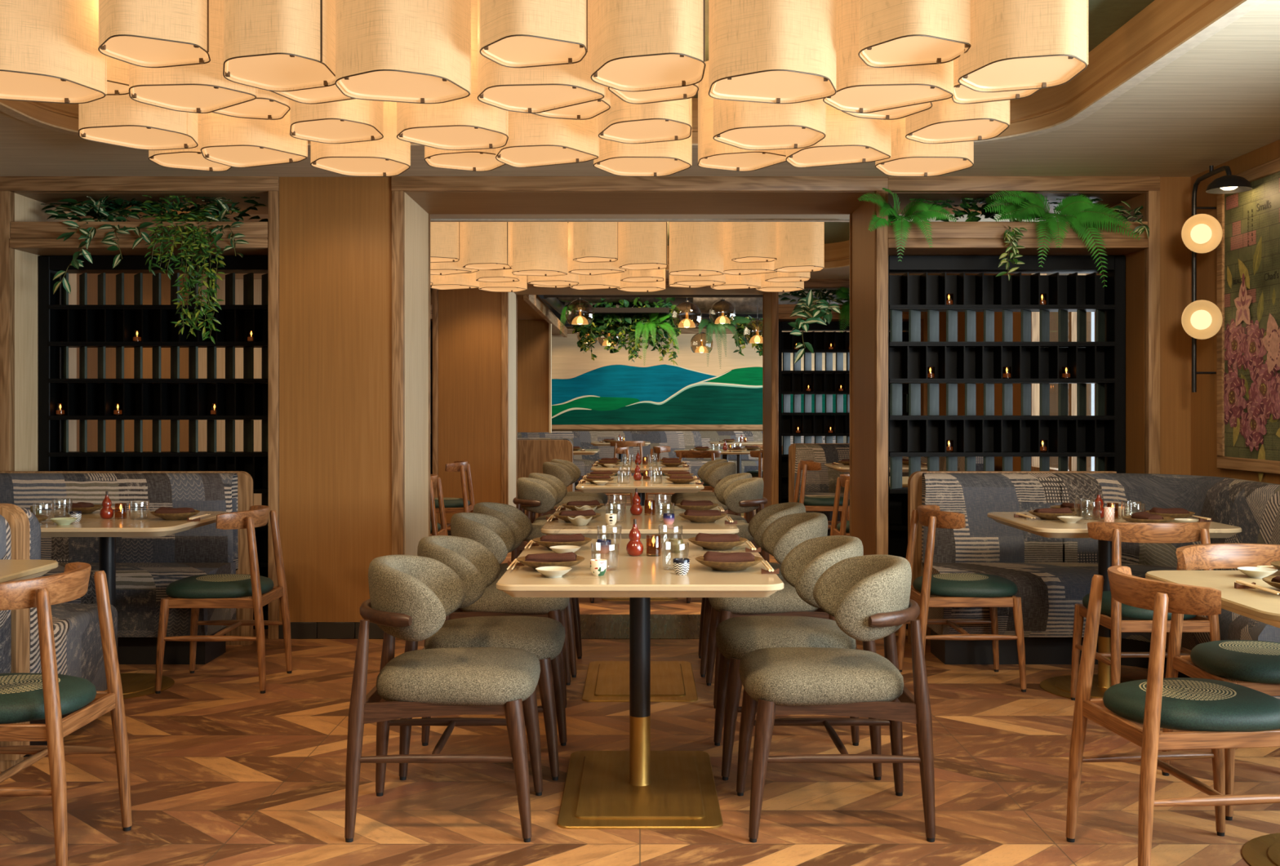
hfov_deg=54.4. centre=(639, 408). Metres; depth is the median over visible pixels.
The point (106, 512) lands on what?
bottle
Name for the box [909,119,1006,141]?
diffuser
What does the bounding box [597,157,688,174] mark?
diffuser
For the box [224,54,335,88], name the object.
diffuser
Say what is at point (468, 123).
pendant lamp
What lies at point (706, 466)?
upholstered chair
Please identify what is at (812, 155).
diffuser
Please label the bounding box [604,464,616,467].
sauce dish
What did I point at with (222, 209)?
trailing plant
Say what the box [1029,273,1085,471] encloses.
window
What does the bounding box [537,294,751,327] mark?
ceiling beam
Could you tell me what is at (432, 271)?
diffuser
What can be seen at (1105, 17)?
ceiling
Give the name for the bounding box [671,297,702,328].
globe pendant
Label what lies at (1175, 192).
wall
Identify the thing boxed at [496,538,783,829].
pedestal table
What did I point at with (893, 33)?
pendant lamp
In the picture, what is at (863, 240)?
wall
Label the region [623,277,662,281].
diffuser
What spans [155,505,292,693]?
wooden chair
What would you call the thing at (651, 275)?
pendant lamp
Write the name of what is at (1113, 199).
ceiling
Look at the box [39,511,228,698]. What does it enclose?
pedestal table
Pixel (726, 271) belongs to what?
diffuser
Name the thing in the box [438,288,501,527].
pillar
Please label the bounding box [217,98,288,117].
diffuser
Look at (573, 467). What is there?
upholstered chair
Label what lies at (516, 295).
trim
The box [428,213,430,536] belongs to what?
trim
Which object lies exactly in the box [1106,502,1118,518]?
candle holder
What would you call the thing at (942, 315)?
wall
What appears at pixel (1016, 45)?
pendant lamp
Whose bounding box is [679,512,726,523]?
dinner plate
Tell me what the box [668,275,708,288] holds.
pendant lamp
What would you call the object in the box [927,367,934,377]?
candle holder
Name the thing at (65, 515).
glass tumbler
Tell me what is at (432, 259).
diffuser
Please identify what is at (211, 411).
candle holder
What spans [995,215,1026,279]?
trailing plant
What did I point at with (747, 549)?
chopstick rest
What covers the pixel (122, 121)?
pendant lamp
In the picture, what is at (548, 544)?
dinner plate
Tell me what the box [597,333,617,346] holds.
globe pendant
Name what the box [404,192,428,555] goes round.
wall
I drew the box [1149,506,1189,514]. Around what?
napkin
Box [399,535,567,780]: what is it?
upholstered chair
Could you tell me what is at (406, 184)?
trim
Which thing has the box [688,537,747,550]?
dinner plate
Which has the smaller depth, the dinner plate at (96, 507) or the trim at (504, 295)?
the dinner plate at (96, 507)
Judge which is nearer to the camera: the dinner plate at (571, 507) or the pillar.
the dinner plate at (571, 507)
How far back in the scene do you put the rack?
14.88 m
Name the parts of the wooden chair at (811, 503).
leg, leg, rail, seat, leg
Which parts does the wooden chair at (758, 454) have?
leg, rail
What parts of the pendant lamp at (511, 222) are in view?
lamp shade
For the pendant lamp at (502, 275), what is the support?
hanging from the ceiling at (834, 232)
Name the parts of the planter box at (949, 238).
board, rail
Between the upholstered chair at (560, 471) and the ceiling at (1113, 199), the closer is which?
the ceiling at (1113, 199)
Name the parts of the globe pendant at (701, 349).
bulb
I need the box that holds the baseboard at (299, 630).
[279,622,383,639]
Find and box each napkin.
[66,502,93,507]
[154,506,195,513]
[524,551,577,562]
[540,533,584,542]
[559,509,595,515]
[566,500,599,506]
[586,475,610,479]
[590,471,613,474]
[599,460,617,462]
[600,457,618,460]
[662,457,679,460]
[662,460,680,462]
[666,471,689,474]
[669,475,693,479]
[680,499,713,506]
[684,509,720,515]
[695,446,708,448]
[695,533,739,542]
[702,551,755,562]
[1033,506,1072,513]
[1060,502,1088,508]
[1131,511,1164,519]
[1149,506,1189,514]
[1271,576,1279,582]
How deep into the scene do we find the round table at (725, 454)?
14.41 m
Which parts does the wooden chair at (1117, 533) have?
leg, leg, seat, rail, leg, leg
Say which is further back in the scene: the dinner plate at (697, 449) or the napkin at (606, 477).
the dinner plate at (697, 449)
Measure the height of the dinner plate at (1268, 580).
0.034 m
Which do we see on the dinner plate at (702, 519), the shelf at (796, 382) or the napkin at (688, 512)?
the napkin at (688, 512)
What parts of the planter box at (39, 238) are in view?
rail, board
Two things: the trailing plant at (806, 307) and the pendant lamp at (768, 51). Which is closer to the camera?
the pendant lamp at (768, 51)
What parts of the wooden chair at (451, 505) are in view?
seat, rail, leg, leg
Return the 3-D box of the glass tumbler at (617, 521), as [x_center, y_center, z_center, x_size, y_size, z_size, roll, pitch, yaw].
[-0.107,0.450,5.380,0.085,0.080,0.085,0,0,0]
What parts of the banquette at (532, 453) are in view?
backrest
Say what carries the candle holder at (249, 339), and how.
on the shelf at (63, 326)
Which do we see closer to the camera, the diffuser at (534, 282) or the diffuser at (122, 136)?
the diffuser at (122, 136)
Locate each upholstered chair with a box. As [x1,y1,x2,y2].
[344,554,542,842]
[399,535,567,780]
[444,512,570,707]
[462,502,582,677]
[511,477,594,603]
[522,472,567,551]
[537,462,603,517]
[551,458,608,506]
[671,458,728,506]
[675,462,741,516]
[686,477,769,603]
[697,502,805,676]
[706,512,835,708]
[713,472,754,523]
[713,535,881,780]
[736,554,935,842]
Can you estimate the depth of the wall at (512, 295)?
12.37 m
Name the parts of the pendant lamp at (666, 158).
lamp shade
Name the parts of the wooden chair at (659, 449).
leg, leg, seat, rail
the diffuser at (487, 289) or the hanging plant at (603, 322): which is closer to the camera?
the diffuser at (487, 289)
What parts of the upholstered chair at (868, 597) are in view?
leg, leg, seat, backrest, leg, leg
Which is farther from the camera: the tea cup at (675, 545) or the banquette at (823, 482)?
the banquette at (823, 482)
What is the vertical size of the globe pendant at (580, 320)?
0.745 m
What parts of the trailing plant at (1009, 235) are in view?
stem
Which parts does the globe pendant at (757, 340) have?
cord, bulb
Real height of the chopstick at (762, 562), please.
0.008 m
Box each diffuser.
[0,71,102,100]
[80,126,195,147]
[102,35,208,64]
[106,81,128,92]
[130,84,252,110]
[153,152,228,168]
[203,146,302,165]
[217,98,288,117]
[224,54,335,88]
[281,84,346,101]
[291,119,380,141]
[315,157,407,174]
[337,71,466,100]
[400,126,506,147]
[426,152,502,168]
[430,257,457,261]
[430,269,468,274]
[431,284,474,288]
[465,263,509,269]
[478,277,517,281]
[481,287,524,291]
[482,35,585,64]
[482,84,599,110]
[497,146,594,165]
[513,270,564,275]
[530,280,577,284]
[540,100,608,117]
[571,269,621,274]
[573,284,616,288]
[577,257,614,261]
[595,54,703,88]
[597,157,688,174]
[603,119,689,141]
[613,84,696,101]
[621,287,662,291]
[622,263,666,269]
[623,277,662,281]
[670,270,720,275]
[670,284,693,287]
[676,280,723,284]
[699,152,786,168]
[711,71,834,100]
[713,284,757,288]
[717,126,822,147]
[724,269,773,274]
[734,257,774,261]
[759,287,800,291]
[768,277,808,281]
[777,266,822,271]
[787,146,886,165]
[825,84,949,110]
[861,35,964,64]
[877,157,971,174]
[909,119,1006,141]
[953,84,1035,101]
[960,56,1084,88]
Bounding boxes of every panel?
[430,320,548,432]
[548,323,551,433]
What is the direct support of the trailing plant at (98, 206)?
in the planter box at (39, 238)
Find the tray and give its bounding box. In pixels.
[581,312,666,315]
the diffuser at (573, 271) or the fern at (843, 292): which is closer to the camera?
the diffuser at (573, 271)
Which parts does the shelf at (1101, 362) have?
panel, panel, panel, panel, panel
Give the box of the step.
[1049,311,1069,470]
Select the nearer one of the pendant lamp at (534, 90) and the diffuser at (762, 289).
the pendant lamp at (534, 90)
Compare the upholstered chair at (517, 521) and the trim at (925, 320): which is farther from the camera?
the trim at (925, 320)
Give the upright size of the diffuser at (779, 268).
0.012 m
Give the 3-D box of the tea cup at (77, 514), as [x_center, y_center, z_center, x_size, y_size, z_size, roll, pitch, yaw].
[-2.445,0.467,5.390,0.049,0.046,0.049,0,0,0]
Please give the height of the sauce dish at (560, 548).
0.024 m
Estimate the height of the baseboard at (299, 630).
0.090 m
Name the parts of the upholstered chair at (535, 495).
leg, leg, seat, backrest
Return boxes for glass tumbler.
[32,502,54,522]
[51,498,72,516]
[128,500,149,519]
[591,542,618,571]
[597,525,621,550]
[605,503,625,523]
[608,495,626,511]
[617,471,630,484]
[618,466,631,479]
[622,457,632,466]
[647,457,657,466]
[648,466,661,479]
[649,471,662,482]
[653,494,671,511]
[654,502,674,522]
[658,524,682,549]
[661,542,688,570]
[1074,498,1093,517]
[1080,501,1101,519]
[1120,501,1142,519]
[1124,502,1145,522]
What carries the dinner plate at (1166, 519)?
on the pedestal table at (1060, 686)
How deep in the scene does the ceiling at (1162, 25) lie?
4.90 m
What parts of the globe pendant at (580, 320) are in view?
bulb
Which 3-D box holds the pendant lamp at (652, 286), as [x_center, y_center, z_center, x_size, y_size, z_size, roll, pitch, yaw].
[0.010,-1.229,10.450,0.417,0.462,0.418,0,0,0]
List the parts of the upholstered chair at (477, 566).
leg, leg, backrest, seat, leg, leg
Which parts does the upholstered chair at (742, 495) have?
backrest, seat, leg, leg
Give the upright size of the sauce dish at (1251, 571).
0.024 m
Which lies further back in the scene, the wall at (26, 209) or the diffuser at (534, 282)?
the diffuser at (534, 282)
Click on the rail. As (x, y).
(691, 315)
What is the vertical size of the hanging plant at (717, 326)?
0.658 m
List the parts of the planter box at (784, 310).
board, rail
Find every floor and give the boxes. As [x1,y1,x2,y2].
[0,489,1279,865]
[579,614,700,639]
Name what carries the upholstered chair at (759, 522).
on the floor at (224, 771)
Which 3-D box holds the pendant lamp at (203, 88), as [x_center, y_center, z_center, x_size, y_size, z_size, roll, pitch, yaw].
[-1.519,-1.249,4.146,0.407,0.422,0.349,0,0,41]
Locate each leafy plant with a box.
[40,200,250,220]
[909,195,1048,222]
[1048,198,1149,239]
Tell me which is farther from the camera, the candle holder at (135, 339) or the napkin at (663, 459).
the napkin at (663, 459)
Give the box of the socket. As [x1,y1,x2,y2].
[577,309,582,315]
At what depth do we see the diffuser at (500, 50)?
3.82 m
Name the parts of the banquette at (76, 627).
backrest, backrest, seat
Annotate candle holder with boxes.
[56,403,65,414]
[113,404,121,414]
[115,503,126,519]
[133,331,141,341]
[209,403,215,414]
[247,331,253,341]
[643,471,649,480]
[644,500,655,515]
[645,535,661,556]
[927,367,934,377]
[946,294,952,304]
[946,440,952,450]
[1003,366,1011,377]
[1040,293,1046,304]
[1040,440,1046,450]
[1062,366,1071,377]
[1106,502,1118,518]
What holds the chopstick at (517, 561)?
on the pedestal table at (638, 788)
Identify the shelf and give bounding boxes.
[38,255,267,629]
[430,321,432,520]
[778,321,908,503]
[888,255,1125,629]
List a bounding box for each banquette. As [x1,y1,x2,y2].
[0,471,253,664]
[0,503,117,771]
[430,438,574,518]
[788,443,983,536]
[907,471,1279,699]
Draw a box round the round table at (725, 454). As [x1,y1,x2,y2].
[673,448,759,516]
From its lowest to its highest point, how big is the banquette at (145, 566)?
0.910 m
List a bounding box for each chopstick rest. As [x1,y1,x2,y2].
[186,517,199,521]
[507,560,524,565]
[524,541,539,546]
[546,515,558,519]
[555,506,565,510]
[716,509,728,513]
[724,520,737,524]
[745,546,760,551]
[760,568,778,573]
[1013,513,1026,517]
[1198,517,1212,521]
[1234,582,1255,588]
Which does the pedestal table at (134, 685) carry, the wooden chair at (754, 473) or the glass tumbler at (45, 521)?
the glass tumbler at (45, 521)
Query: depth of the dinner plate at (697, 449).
14.38 m
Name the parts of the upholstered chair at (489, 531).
leg, backrest, seat, leg, leg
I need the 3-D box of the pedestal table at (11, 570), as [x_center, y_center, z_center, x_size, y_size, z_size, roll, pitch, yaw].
[-2.290,0.865,3.630,0.860,0.750,0.840,0,0,0]
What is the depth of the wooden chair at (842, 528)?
8.39 m
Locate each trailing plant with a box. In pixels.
[45,195,153,294]
[128,195,239,343]
[198,196,267,257]
[778,288,849,363]
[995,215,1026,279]
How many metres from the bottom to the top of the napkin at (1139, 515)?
0.040 m
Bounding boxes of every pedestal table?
[0,559,57,582]
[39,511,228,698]
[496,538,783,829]
[541,506,738,702]
[573,448,599,455]
[575,475,704,600]
[590,441,650,494]
[591,462,688,475]
[708,441,762,473]
[824,462,927,472]
[888,476,908,487]
[986,511,1241,698]
[1145,570,1279,865]
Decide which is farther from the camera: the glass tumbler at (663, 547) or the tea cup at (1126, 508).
the tea cup at (1126, 508)
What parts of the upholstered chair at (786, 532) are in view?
leg, leg, seat, backrest, leg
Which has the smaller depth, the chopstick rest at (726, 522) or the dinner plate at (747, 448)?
the chopstick rest at (726, 522)
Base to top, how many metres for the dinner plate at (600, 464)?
0.034 m
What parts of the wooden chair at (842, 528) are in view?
leg, seat, leg, rail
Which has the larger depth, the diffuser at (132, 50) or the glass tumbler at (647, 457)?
the glass tumbler at (647, 457)
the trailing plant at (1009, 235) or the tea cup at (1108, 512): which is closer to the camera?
the tea cup at (1108, 512)
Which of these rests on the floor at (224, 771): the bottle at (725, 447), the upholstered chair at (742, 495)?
the upholstered chair at (742, 495)
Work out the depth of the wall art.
6.03 m
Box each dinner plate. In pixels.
[35,515,49,522]
[56,504,102,514]
[150,510,199,519]
[516,555,584,569]
[532,537,591,549]
[553,512,600,522]
[561,502,604,510]
[582,477,614,484]
[586,473,616,476]
[595,462,619,466]
[601,440,616,442]
[660,462,684,466]
[663,473,693,476]
[665,477,697,484]
[675,502,718,510]
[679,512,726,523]
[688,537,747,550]
[693,448,711,450]
[695,555,763,571]
[722,440,736,442]
[728,448,746,451]
[742,447,760,450]
[838,460,849,465]
[902,461,921,465]
[1028,510,1077,519]
[1049,505,1094,515]
[1121,515,1174,522]
[1145,510,1195,518]
[1262,575,1279,589]
[1270,560,1279,569]
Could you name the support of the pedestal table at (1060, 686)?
on the floor at (224, 771)
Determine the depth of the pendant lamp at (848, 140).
4.83 m
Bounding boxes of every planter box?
[9,222,267,256]
[430,304,432,321]
[556,297,666,304]
[778,304,924,321]
[888,222,1148,256]
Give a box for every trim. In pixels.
[0,0,1266,147]
[0,176,279,192]
[0,191,14,471]
[267,191,279,639]
[391,176,888,191]
[391,191,404,639]
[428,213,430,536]
[430,218,849,271]
[432,288,438,523]
[501,292,508,504]
[515,294,517,507]
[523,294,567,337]
[527,279,711,287]
[551,424,762,430]
[567,328,906,333]
[762,294,764,497]
[771,292,778,505]
[804,279,849,287]
[849,213,851,536]
[875,191,888,639]
[888,176,1159,192]
[922,311,927,415]
[1144,191,1159,474]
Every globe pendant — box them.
[565,297,594,324]
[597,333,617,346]
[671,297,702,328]
[689,329,713,352]
[708,297,736,324]
[743,297,762,343]
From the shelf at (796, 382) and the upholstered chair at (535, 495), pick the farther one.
the shelf at (796, 382)
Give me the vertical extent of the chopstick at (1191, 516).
0.008 m
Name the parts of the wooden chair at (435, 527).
rail, leg, seat, leg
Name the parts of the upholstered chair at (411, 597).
leg, leg, backrest, seat, leg, leg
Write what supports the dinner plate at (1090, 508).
on the pedestal table at (1060, 686)
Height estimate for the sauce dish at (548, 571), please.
0.024 m
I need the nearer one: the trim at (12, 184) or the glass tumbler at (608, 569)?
the glass tumbler at (608, 569)
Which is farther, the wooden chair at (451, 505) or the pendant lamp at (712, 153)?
the wooden chair at (451, 505)
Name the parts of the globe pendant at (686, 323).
bulb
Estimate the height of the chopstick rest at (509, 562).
0.016 m
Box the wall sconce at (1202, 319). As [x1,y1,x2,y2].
[1181,165,1253,392]
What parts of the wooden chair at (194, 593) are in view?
leg, leg, seat, rail, leg, leg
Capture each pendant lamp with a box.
[0,0,106,103]
[78,93,198,150]
[97,0,210,67]
[106,56,128,95]
[128,0,257,113]
[148,113,231,171]
[200,111,307,168]
[212,88,290,119]
[222,0,335,92]
[269,84,355,104]
[289,98,383,143]
[310,101,410,177]
[334,0,471,103]
[396,0,508,150]
[424,146,506,171]
[430,222,459,262]
[430,222,471,275]
[430,271,479,289]
[430,275,432,285]
[462,222,511,270]
[465,269,479,273]
[475,269,519,282]
[477,0,605,113]
[478,275,527,292]
[479,0,587,67]
[495,111,599,168]
[495,222,511,270]
[511,222,567,276]
[527,222,578,286]
[532,86,611,119]
[533,284,570,288]
[568,222,624,275]
[569,272,620,289]
[573,222,617,262]
[590,0,705,92]
[593,97,692,177]
[598,93,691,143]
[608,83,698,104]
[617,268,665,292]
[618,222,667,270]
[620,268,663,282]
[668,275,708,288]
[669,222,724,276]
[674,273,725,286]
[697,60,786,171]
[708,0,836,103]
[711,273,761,289]
[712,98,826,150]
[723,222,777,275]
[731,222,777,262]
[755,273,804,292]
[764,271,810,282]
[773,222,824,272]
[785,103,891,168]
[822,0,953,113]
[841,102,932,119]
[857,0,971,67]
[875,117,973,177]
[905,97,1009,143]
[951,57,1040,104]
[957,0,1088,92]
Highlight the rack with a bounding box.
[577,307,669,315]
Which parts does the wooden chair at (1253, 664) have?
leg, rail, leg, seat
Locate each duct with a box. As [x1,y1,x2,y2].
[564,297,708,323]
[690,294,848,314]
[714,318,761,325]
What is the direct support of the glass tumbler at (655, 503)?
on the pedestal table at (606, 681)
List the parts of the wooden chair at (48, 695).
rail, seat, leg, leg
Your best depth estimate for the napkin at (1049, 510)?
5.49 m
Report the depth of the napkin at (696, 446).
14.42 m
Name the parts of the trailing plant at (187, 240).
stem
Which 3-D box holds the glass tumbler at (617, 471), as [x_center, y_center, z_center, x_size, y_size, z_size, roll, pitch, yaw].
[-0.107,0.450,8.165,0.085,0.080,0.085,0,0,0]
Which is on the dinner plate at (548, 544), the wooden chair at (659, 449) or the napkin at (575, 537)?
the napkin at (575, 537)
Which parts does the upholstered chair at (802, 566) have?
leg, leg, seat, backrest, leg, leg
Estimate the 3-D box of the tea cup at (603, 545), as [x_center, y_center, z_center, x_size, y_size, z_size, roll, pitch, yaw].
[-0.122,0.467,4.222,0.049,0.046,0.049,0,0,0]
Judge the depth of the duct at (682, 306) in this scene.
18.23 m
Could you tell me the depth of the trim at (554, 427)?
19.54 m
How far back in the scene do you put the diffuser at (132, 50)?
3.82 m
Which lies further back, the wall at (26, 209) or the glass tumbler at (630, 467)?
the glass tumbler at (630, 467)
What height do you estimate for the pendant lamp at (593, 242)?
0.372 m
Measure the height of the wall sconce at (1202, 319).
1.125 m
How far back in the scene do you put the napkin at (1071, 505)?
5.73 m
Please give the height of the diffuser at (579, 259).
0.012 m
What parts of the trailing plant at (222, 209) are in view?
stem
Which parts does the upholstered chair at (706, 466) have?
seat, backrest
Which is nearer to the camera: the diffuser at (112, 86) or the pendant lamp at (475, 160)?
the diffuser at (112, 86)
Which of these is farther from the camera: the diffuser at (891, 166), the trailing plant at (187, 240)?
the trailing plant at (187, 240)
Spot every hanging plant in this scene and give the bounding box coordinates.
[560,302,585,353]
[572,297,680,364]
[634,306,679,363]
[697,315,752,368]
[731,315,762,355]
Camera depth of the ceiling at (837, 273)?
8.17 m
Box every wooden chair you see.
[0,561,132,865]
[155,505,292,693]
[430,474,448,536]
[434,461,474,530]
[605,446,633,505]
[609,440,644,497]
[644,445,674,506]
[675,450,720,492]
[743,450,782,519]
[746,444,782,478]
[793,460,849,528]
[830,474,849,536]
[897,504,1026,692]
[1065,565,1279,865]
[1070,521,1220,714]
[1161,542,1279,820]
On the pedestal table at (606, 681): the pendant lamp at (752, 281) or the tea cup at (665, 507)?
the tea cup at (665, 507)
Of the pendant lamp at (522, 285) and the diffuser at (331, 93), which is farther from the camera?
the pendant lamp at (522, 285)
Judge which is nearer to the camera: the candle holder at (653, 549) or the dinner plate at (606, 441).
the candle holder at (653, 549)
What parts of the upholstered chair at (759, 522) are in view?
leg, leg, seat, backrest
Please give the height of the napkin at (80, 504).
0.040 m
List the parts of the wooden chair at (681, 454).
leg, rail, seat, leg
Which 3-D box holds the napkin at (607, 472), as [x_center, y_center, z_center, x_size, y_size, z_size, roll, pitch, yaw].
[-0.272,0.456,8.738,0.156,0.040,0.081,0,0,5]
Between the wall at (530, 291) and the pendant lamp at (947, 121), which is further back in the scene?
the wall at (530, 291)
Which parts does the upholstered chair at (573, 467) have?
backrest, seat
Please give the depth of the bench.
19.39 m
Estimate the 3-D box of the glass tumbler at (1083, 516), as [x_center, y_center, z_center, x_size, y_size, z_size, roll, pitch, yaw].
[2.010,0.450,5.635,0.085,0.080,0.085,0,0,0]
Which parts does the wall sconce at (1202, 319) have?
globe, globe, lamp shade, lamp shade, bulb, lamp shade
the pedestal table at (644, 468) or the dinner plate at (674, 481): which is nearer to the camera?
the dinner plate at (674, 481)
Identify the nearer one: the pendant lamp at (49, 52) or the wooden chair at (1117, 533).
the pendant lamp at (49, 52)
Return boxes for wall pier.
[279,177,391,622]
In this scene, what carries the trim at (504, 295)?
attached to the wall at (512, 295)
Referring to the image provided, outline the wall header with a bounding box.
[404,191,875,214]
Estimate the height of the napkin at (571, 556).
0.040 m
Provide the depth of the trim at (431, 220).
8.20 m
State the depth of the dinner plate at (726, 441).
18.08 m
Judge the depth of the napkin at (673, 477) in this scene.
8.14 m
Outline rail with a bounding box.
[683,312,762,318]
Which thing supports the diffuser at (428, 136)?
attached to the pendant lamp at (468, 123)
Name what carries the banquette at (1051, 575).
on the floor at (224, 771)
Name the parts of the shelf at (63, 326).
panel, panel, panel, panel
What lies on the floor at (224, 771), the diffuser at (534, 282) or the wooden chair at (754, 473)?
the wooden chair at (754, 473)
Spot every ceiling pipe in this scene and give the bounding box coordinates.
[538,294,572,319]
[543,294,762,297]
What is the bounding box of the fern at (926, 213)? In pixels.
[858,187,956,261]
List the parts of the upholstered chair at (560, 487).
leg, leg, seat, backrest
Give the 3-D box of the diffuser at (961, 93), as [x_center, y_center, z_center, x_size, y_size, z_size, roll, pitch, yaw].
[1.206,-1.097,4.261,0.298,0.012,0.320,0,0,0]
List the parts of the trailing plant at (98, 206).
stem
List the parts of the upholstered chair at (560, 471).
backrest, seat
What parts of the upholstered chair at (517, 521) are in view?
seat, backrest, leg, leg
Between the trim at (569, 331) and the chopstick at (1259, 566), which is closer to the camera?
the chopstick at (1259, 566)
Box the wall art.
[1217,157,1279,481]
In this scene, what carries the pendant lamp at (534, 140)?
hanging from the ceiling at (1105, 17)
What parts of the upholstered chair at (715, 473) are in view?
seat, backrest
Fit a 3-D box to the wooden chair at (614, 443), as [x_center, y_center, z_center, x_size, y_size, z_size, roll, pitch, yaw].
[-0.180,0.845,17.546,0.499,0.790,0.488,0,0,-5]
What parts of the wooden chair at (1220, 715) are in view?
leg, leg, rail, seat, leg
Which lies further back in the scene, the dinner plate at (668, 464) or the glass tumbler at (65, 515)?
the dinner plate at (668, 464)
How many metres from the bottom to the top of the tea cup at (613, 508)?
0.046 m
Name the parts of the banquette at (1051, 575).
seat, backrest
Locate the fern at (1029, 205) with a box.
[983,190,1140,287]
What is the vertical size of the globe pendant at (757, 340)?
0.745 m
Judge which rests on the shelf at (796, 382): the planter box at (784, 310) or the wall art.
the planter box at (784, 310)
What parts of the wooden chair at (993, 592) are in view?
leg, leg, rail, seat, leg, leg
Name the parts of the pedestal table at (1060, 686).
plate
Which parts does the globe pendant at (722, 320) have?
bulb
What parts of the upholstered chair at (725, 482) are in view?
backrest, seat, leg, leg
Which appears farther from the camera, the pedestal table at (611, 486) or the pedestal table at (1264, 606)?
the pedestal table at (611, 486)
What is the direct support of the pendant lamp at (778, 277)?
hanging from the ceiling at (834, 232)
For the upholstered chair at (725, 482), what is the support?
on the floor at (224, 771)
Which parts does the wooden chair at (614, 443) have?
leg, rail, leg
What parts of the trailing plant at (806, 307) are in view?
stem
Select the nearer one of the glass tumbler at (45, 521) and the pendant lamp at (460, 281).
the glass tumbler at (45, 521)
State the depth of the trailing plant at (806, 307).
6.69 m
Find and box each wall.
[14,193,76,471]
[76,273,188,451]
[197,279,262,505]
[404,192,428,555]
[508,292,515,507]
[514,287,765,294]
[551,327,762,431]
[665,240,849,269]
[764,292,771,507]
[851,192,875,555]
[920,319,922,415]
[938,311,946,415]
[957,139,1279,484]
[1085,273,1091,471]
[1094,193,1144,473]
[1160,177,1191,475]
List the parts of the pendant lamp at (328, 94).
lamp shade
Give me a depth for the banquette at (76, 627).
4.37 m
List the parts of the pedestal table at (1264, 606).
plate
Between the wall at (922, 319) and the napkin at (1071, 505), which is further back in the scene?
the wall at (922, 319)
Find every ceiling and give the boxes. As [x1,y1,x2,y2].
[0,0,1243,143]
[0,0,1279,177]
[14,192,267,214]
[76,214,1069,279]
[430,294,559,334]
[567,222,849,245]
[693,0,1155,97]
[778,287,849,294]
[888,192,1144,214]
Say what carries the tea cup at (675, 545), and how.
on the pedestal table at (638, 788)
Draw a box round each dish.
[50,517,76,524]
[535,566,572,577]
[549,545,581,553]
[567,515,592,525]
[574,505,596,511]
[592,480,608,484]
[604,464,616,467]
[1057,515,1082,523]
[1173,518,1198,522]
[1237,566,1277,577]
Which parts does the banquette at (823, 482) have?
seat, backrest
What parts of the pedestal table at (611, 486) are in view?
plate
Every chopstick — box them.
[191,514,210,519]
[506,558,516,569]
[511,560,518,569]
[746,541,753,550]
[761,560,771,571]
[764,560,773,571]
[1016,512,1032,518]
[1191,515,1208,519]
[1235,580,1279,594]
[1239,580,1279,593]
[1258,566,1275,568]
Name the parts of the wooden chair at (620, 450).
seat, rail, leg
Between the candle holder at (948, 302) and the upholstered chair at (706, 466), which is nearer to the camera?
the candle holder at (948, 302)
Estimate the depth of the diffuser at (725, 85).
3.89 m
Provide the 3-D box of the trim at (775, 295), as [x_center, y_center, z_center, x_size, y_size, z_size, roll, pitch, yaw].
[1.304,0.034,12.011,0.063,2.412,0.038,0,0,0]
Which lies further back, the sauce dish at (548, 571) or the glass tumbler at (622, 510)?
the glass tumbler at (622, 510)
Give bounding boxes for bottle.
[99,491,114,519]
[626,519,644,555]
[630,488,642,515]
[633,462,641,480]
[635,450,641,464]
[722,440,727,450]
[1091,490,1103,518]
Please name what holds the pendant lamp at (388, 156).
hanging from the ceiling at (1105, 17)
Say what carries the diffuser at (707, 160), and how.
attached to the pendant lamp at (712, 153)
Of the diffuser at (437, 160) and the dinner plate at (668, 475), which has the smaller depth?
the diffuser at (437, 160)
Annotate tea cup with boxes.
[30,506,42,515]
[69,511,81,522]
[590,559,606,576]
[596,538,611,553]
[604,513,617,524]
[608,503,618,513]
[660,502,671,513]
[662,513,674,524]
[668,538,683,553]
[672,558,689,575]
[1103,506,1114,522]
[1118,506,1129,517]
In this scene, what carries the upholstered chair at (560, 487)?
on the floor at (224, 771)
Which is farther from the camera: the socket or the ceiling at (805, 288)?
the socket
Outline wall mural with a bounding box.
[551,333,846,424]
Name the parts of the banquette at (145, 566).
backrest, seat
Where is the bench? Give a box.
[517,431,846,489]
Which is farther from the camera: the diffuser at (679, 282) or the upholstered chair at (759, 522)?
the diffuser at (679, 282)
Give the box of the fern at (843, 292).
[835,287,849,332]
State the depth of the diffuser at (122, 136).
4.59 m
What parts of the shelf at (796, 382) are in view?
panel, panel, panel, panel, panel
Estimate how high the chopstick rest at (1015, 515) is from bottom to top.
0.016 m
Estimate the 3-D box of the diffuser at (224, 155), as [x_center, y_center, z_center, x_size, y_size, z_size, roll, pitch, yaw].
[-1.560,-1.012,4.918,0.399,0.012,0.362,0,0,25]
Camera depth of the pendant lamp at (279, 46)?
3.74 m
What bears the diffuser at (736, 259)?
attached to the pendant lamp at (751, 242)
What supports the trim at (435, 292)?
attached to the wall
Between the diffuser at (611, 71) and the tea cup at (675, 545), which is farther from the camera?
the tea cup at (675, 545)
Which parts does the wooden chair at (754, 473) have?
seat, rail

